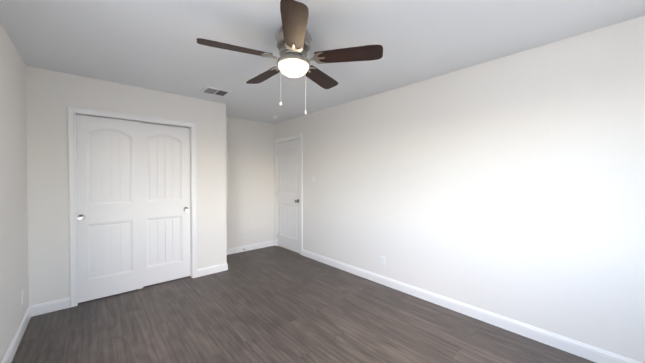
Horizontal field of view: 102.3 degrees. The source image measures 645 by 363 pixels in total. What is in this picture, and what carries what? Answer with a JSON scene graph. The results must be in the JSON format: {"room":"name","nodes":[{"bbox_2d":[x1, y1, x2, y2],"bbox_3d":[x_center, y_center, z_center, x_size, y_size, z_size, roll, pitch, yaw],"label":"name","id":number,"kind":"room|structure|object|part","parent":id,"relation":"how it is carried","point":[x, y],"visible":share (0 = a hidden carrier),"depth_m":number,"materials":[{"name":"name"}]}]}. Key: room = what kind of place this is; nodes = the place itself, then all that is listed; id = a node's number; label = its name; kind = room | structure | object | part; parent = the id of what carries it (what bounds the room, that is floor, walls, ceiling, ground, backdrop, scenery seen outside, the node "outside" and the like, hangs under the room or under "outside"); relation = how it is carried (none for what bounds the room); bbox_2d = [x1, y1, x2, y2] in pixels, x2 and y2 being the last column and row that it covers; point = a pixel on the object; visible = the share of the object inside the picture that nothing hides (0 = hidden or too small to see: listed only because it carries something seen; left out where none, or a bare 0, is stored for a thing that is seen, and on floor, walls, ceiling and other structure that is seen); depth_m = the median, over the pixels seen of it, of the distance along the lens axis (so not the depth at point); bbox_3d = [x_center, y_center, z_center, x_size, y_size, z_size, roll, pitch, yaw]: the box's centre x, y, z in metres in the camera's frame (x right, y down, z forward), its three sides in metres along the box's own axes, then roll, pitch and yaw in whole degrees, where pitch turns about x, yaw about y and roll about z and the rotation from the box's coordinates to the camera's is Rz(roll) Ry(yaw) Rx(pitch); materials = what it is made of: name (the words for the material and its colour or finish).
{"room":"empty bedroom","nodes":[
{"label":"empty bedroom","id":0,"kind":"room"},
{"bbox_2d":[0,22,28,362],"bbox_3d":[-2.450,0.108,1.966,0.120,2.440,3.130,-1,1,-42],"label":"wall","id":1,"kind":"structure","parent":0,"point":[14,277],"depth_m":2.04,"materials":[{"name":"white paint"}]},
{"bbox_2d":[2,305,33,362],"bbox_3d":[-1.343,1.289,0.840,0.014,0.106,4.553,-1,1,-42],"label":"baseboard","id":2,"kind":"structure","parent":1,"relation":"attached to","point":[12,349],"depth_m":2.11,"materials":[{"name":"white"}]},
{"bbox_2d":[21,290,23,304],"bbox_3d":[-2.638,1.019,2.284,0.008,0.115,0.070,-1,1,-42],"label":"electrical outlet","id":3,"kind":"object","parent":1,"relation":"attached to","point":[22,296],"visible":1,"depth_m":2.27,"materials":[{"name":"white plastic"}]},
{"bbox_2d":[26,66,226,305],"bbox_3d":[-2.178,0.092,3.211,1.944,2.440,0.120,-1,1,-42],"label":"wall","id":4,"kind":"structure","parent":0,"point":[48,97],"depth_m":2.70,"materials":[{"name":"white paint"}]},
{"bbox_2d":[76,114,142,302],"bbox_3d":[-2.426,0.293,2.976,0.600,2.020,0.035,-1,1,-42],"label":"closet door","id":5,"kind":"structure","parent":4,"relation":"in","point":[109,188],"depth_m":2.95,"materials":[{"name":"white wood"}]},
{"bbox_2d":[77,214,85,220],"bbox_3d":[-2.597,0.387,2.797,0.069,0.069,0.005,-1,1,-42],"label":"door pull","id":6,"kind":"object","parent":5,"relation":"attached to","point":[80,217],"visible":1,"depth_m":2.80,"materials":[{"name":"silver metal"}]},
{"bbox_2d":[67,106,196,307],"bbox_3d":[-2.231,0.285,3.166,1.180,2.055,0.120,-1,1,-42],"label":"door frame","id":7,"kind":"structure","parent":4,"relation":"attached to","point":[190,168],"depth_m":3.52,"materials":[{"name":"white wood"}]},
{"bbox_2d":[142,123,190,286],"bbox_3d":[-2.048,0.288,3.372,0.600,2.020,0.035,-1,1,-42],"label":"closet door","id":8,"kind":"structure","parent":4,"relation":"in","point":[166,197],"depth_m":3.37,"materials":[{"name":"white wood"}]},
{"bbox_2d":[197,240,274,276],"bbox_3d":[-1.333,1.244,4.397,1.693,0.106,0.771,-1,1,-42],"label":"baseboard","id":9,"kind":"structure","parent":4,"relation":"attached to","point":[212,269],"depth_m":4.62,"materials":[{"name":"white wood"}]},
{"bbox_2d":[226,116,274,248],"bbox_3d":[-2.158,0.079,4.244,3.349,2.440,0.120,-1,1,-42],"label":"wall","id":10,"kind":"structure","parent":0,"point":[250,179],"depth_m":4.87,"materials":[{"name":"white paint"}]},
{"bbox_2d":[275,124,276,138],"bbox_3d":[-0.890,0.067,5.248,0.120,2.440,0.070,-1,1,-42],"label":"wall","id":11,"kind":"structure","parent":0,"point":[275,131],"depth_m":5.19,"materials":[{"name":"white paint"}]},
{"bbox_2d":[11,245,595,362],"bbox_3d":[0.090,1.369,2.627,4.769,0.100,5.550,-1,1,-42],"label":"floor","id":12,"kind":"structure","parent":0,"point":[274,304],"depth_m":2.37,"materials":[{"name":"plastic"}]},
{"bbox_2d":[0,0,644,123],"bbox_3d":[0.090,-1.170,2.595,4.769,0.100,5.550,-1,1,-42],"label":"ceiling","id":13,"kind":"structure","parent":0,"point":[151,44],"depth_m":2.02,"materials":[{"name":"white paint"}]},
{"bbox_2d":[200,86,231,96],"bbox_3d":[-1.337,-1.123,3.259,0.305,0.011,0.250,-1,1,-42],"label":"ceiling vent","id":14,"kind":"object","parent":13,"relation":"in","point":[215,91],"visible":1,"depth_m":3.23,"materials":[{"name":"white plastic"}]},
{"bbox_2d":[197,0,382,114],"bbox_3d":[-0.247,-0.794,1.956,1.250,0.638,1.200,-1,1,-42],"label":"ceiling fan","id":15,"kind":"object","parent":13,"relation":"hanging from","point":[293,37],"visible":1,"depth_m":1.82,"materials":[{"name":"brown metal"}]},
{"bbox_3d":[-0.583,-0.896,1.751,0.477,0.040,0.149,0,1,-25],"label":"blade","id":16,"kind":"part","parent":15,"relation":"part of","materials":[{"name":"brown wood"}]},
{"bbox_3d":[-0.491,-0.902,2.220,0.149,0.040,0.477,-1,1,-43],"label":"blade","id":17,"kind":"part","parent":15,"relation":"part of","materials":[{"name":"brown wood"}]},
{"bbox_3d":[-0.214,-0.951,1.921,0.208,0.079,0.208,-1,1,-42],"label":"motor","id":18,"kind":"part","parent":15,"relation":"part of","materials":[{"name":"silver metal"}]},
{"bbox_3d":[-0.214,-0.820,1.923,0.226,0.078,0.226,-1,1,-42],"label":"lamp shade","id":19,"kind":"part","parent":15,"relation":"part of","materials":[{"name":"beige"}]},
{"bbox_3d":[-0.166,-0.893,1.518,0.149,0.040,0.477,0,1,-7],"label":"blade","id":20,"kind":"part","parent":15,"relation":"part of","materials":[{"name":"brown wood"}]},
{"bbox_3d":[-0.159,-0.715,1.873,0.014,0.413,0.110,-1,1,-42],"label":"chain","id":21,"kind":"part","parent":15,"relation":"part of","materials":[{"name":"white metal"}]},
{"bbox_3d":[-0.016,-0.903,2.277,0.149,0.040,0.477,0,1,29],"label":"blade","id":22,"kind":"part","parent":15,"relation":"part of","materials":[{"name":"brown wood"}]},
{"bbox_3d":[0.184,-0.898,1.843,0.477,0.040,0.149,0,1,11],"label":"blade","id":23,"kind":"part","parent":15,"relation":"part of","materials":[{"name":"brown wood"}]},
{"bbox_2d":[277,15,644,362],"bbox_3d":[0.918,0.092,3.222,0.120,2.440,5.360,-1,1,-42],"label":"wall","id":24,"kind":"structure","parent":0,"point":[512,186],"depth_m":2.30,"materials":[{"name":"white paint"}]},
{"bbox_2d":[277,139,299,252],"bbox_3d":[-0.658,0.259,4.881,0.103,2.036,0.754,-1,1,-42],"label":"entry door","id":25,"kind":"structure","parent":24,"relation":"in","point":[288,171],"depth_m":4.87,"materials":[{"name":"white wood"}]},
{"bbox_2d":[275,134,302,254],"bbox_3d":[-0.611,0.226,4.923,0.138,2.129,0.904,-1,1,-42],"label":"door frame","id":26,"kind":"structure","parent":24,"relation":"attached to","point":[300,136],"depth_m":4.60,"materials":[{"name":"white wood"}]},
{"bbox_2d":[380,256,384,265],"bbox_3d":[0.765,1.011,3.308,0.008,0.115,0.070,-1,1,-42],"label":"electrical outlet","id":27,"kind":"object","parent":24,"relation":"attached to","point":[382,260],"visible":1,"depth_m":3.31,"materials":[{"name":"white plastic"}]},
{"bbox_2d":[302,249,640,362],"bbox_3d":[1.110,1.263,2.921,0.014,0.106,4.393,-1,1,-42],"label":"baseboard","id":28,"kind":"structure","parent":24,"relation":"attached to","point":[583,350],"depth_m":2.39,"materials":[{"name":"white"}]}
]}

